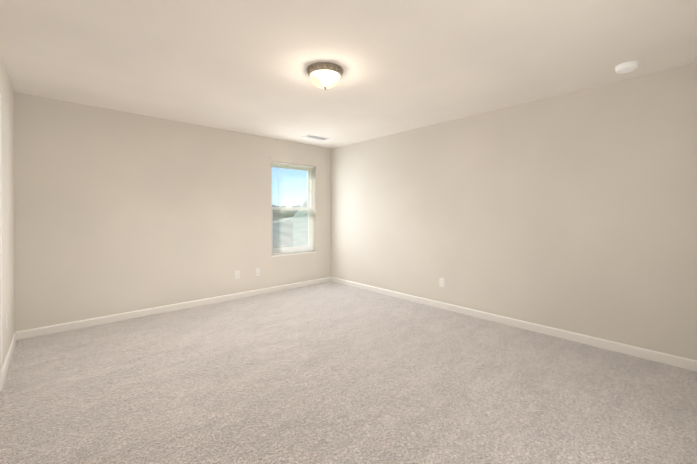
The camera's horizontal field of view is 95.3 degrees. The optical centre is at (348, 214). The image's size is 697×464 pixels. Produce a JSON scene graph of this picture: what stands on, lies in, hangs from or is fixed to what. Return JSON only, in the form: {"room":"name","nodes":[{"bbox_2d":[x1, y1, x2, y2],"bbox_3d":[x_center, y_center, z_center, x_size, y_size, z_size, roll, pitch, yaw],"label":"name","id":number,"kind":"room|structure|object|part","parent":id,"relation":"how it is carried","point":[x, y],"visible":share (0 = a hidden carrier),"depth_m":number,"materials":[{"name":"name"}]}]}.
{"room":"empty bedroom","nodes":[
{"label":"empty bedroom","id":0,"kind":"room"},
{"bbox_2d":[0,53,14,366],"bbox_3d":[-1.622,0.021,1.228,0.120,2.440,5.040,0,0,-43],"label":"wall","id":1,"kind":"structure","parent":0,"point":[8,260],"depth_m":2.69,"materials":[{"name":"paint"}]},
{"bbox_2d":[0,93,1,390],"bbox_3d":[-2.164,0.192,1.917,0.016,2.095,0.967,0,0,-43],"label":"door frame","id":2,"kind":"structure","parent":1,"relation":"attached to","point":[0,248],"depth_m":2.23,"materials":[{"name":"white paint"}]},
{"bbox_2d":[2,332,16,384],"bbox_3d":[-2.887,1.195,2.703,0.013,0.083,1.163,0,0,-43],"label":"baseboard","id":3,"kind":"structure","parent":1,"relation":"attached to","point":[8,357],"depth_m":2.63,"materials":[{"name":"white paint"}]},
{"bbox_2d":[14,92,330,331],"bbox_3d":[-1.863,0.010,4.548,4.266,2.440,0.170,0,0,-43],"label":"wall","id":4,"kind":"structure","parent":0,"point":[116,212],"depth_m":3.83,"materials":[{"name":"paint"}]},
{"bbox_2d":[16,277,330,339],"bbox_3d":[-1.801,1.189,4.485,4.026,0.083,0.013,0,0,-43],"label":"baseboard","id":5,"kind":"structure","parent":4,"relation":"attached to","point":[40,331],"depth_m":3.90,"materials":[{"name":"white paint"}]},
{"bbox_2d":[235,271,239,278],"bbox_3d":[-1.625,0.880,4.644,0.070,0.114,0.016,0,0,-43],"label":"outlet","id":6,"kind":"object","parent":4,"relation":"attached to","point":[237,274],"visible":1,"depth_m":4.65,"materials":[{"name":"white plastic"}]},
{"bbox_2d":[255,268,259,275],"bbox_3d":[-1.393,0.881,4.864,0.070,0.114,0.008,0,0,-43],"label":"duplex electrical outlet","id":7,"kind":"object","parent":4,"relation":"attached to","point":[257,271],"visible":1,"depth_m":4.86,"materials":[{"name":"white plastic"}]},
{"bbox_2d":[272,162,313,254],"bbox_3d":[-0.964,-0.103,5.393,0.870,1.503,0.134,0,0,-43],"label":"window","id":8,"kind":"structure","parent":4,"relation":"in","point":[307,243],"depth_m":5.37,"materials":[{"name":"white plastic"}]},
{"bbox_2d":[278,219,278,252],"bbox_3d":[-1.135,-0.097,5.146,0.002,1.450,0.002,0,0,-43],"label":"blind cord","id":9,"kind":"object","parent":8,"relation":"hanging from","point":[278,219],"depth_m":5.15,"materials":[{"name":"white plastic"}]},
{"bbox_3d":[-0.928,-0.110,5.354,0.856,1.482,0.028,0,0,-43],"label":"back window blind rails","id":10,"kind":"part","parent":8,"relation":"part of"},
{"bbox_2d":[308,168,308,226],"bbox_3d":[-0.698,-0.098,5.544,0.011,1.450,0.011,0,0,-43],"label":"blind cord","id":11,"kind":"object","parent":8,"relation":"hanging from","point":[308,211],"depth_m":5.54,"materials":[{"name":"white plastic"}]},
{"bbox_2d":[272,251,315,256],"bbox_3d":[-0.929,0.658,5.357,0.870,0.022,0.099,0,0,-43],"label":"window sill","id":12,"kind":"structure","parent":4,"relation":"attached to","point":[285,254],"depth_m":5.30,"materials":[{"name":"white paint"}]},
{"bbox_2d":[0,281,696,463],"bbox_3d":[-0.114,1.286,2.655,4.266,0.100,5.330,0,0,-43],"label":"floor","id":13,"kind":"structure","parent":0,"point":[330,372],"depth_m":2.21,"materials":[{"name":"carpet"}]},
{"bbox_2d":[0,0,696,148],"bbox_3d":[-0.114,-1.264,2.646,4.266,0.120,5.330,0,0,-43],"label":"ceiling","id":14,"kind":"structure","parent":0,"point":[240,66],"depth_m":2.40,"materials":[{"name":"paint"}]},
{"bbox_2d":[302,134,328,140],"bbox_3d":[-0.518,-1.208,4.994,0.400,0.010,0.210,0,0,-43],"label":"ceiling vent","id":15,"kind":"object","parent":14,"relation":"in","point":[313,137],"visible":1,"depth_m":4.96,"materials":[{"name":"white metal"}]},
{"bbox_2d":[307,62,342,89],"bbox_3d":[-0.195,-1.124,2.652,0.305,0.158,0.305,0,0,-43],"label":"ceiling light","id":16,"kind":"object","parent":14,"relation":"attached to","point":[325,75],"visible":1,"depth_m":2.56,"materials":[{"name":"white glass"}]},
{"bbox_3d":[-0.195,-1.112,2.652,0.257,0.096,0.257,0,0,-43],"label":"lamp shade","id":17,"kind":"part","parent":16,"relation":"part of","materials":[{"name":"white glass"}]},
{"bbox_2d":[615,61,638,73],"bbox_3d":[2.240,-1.181,2.558,0.144,0.044,0.144,0,0,-43],"label":"smoke detector","id":18,"kind":"object","parent":14,"relation":"attached to","point":[627,67],"visible":0.98,"depth_m":2.52,"materials":[{"name":"white plastic"}]},
{"bbox_2d":[331,62,696,360],"bbox_3d":[1.468,0.012,3.993,0.120,2.440,5.160,0,0,-43],"label":"wall","id":19,"kind":"structure","parent":0,"point":[575,211],"depth_m":3.26,"materials":[{"name":"paint"}]},
{"bbox_2d":[439,278,443,286],"bbox_3d":[1.224,0.888,4.167,0.008,0.114,0.070,0,0,-43],"label":"electrical outlet","id":20,"kind":"object","parent":19,"relation":"attached to","point":[441,282],"visible":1,"depth_m":4.17,"materials":[{"name":"white plastic"}]},
{"bbox_2d":[331,277,696,371],"bbox_3d":[1.378,1.190,3.996,0.013,0.083,5.040,0,0,-43],"label":"baseboard","id":21,"kind":"structure","parent":19,"relation":"attached to","point":[673,360],"depth_m":3.25,"materials":[{"name":"white paint"}]},
{"label":"outside","id":22,"kind":"structure","parent":0,"visible":0},
{"label":"lawn","id":23,"kind":"structure","parent":22,"visible":0},
{"bbox_2d":[273,217,292,246],"bbox_3d":[-11.930,2.008,45.242,5.470,4.167,11.660,0,0,-43],"label":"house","id":24,"kind":"structure","parent":23,"relation":"on","point":[287,225],"depth_m":41.05,"materials":[{"name":"white"}]},
{"bbox_2d":[273,213,294,217],"bbox_3d":[-18.298,4.114,145.341,120.000,15.427,20.403,0,0,-43],"label":"trees","id":25,"kind":"object","parent":23,"relation":"on","point":[284,215],"depth_m":129.48,"materials":[{"name":"green plant"}]},
{"bbox_2d":[292,201,307,246],"bbox_3d":[-4.144,-0.222,45.690,8.000,8.626,11.660,0,0,-9],"label":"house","id":26,"kind":"structure","parent":23,"relation":"on","point":[302,231],"depth_m":39.84,"materials":[{"name":"white"}]}
]}

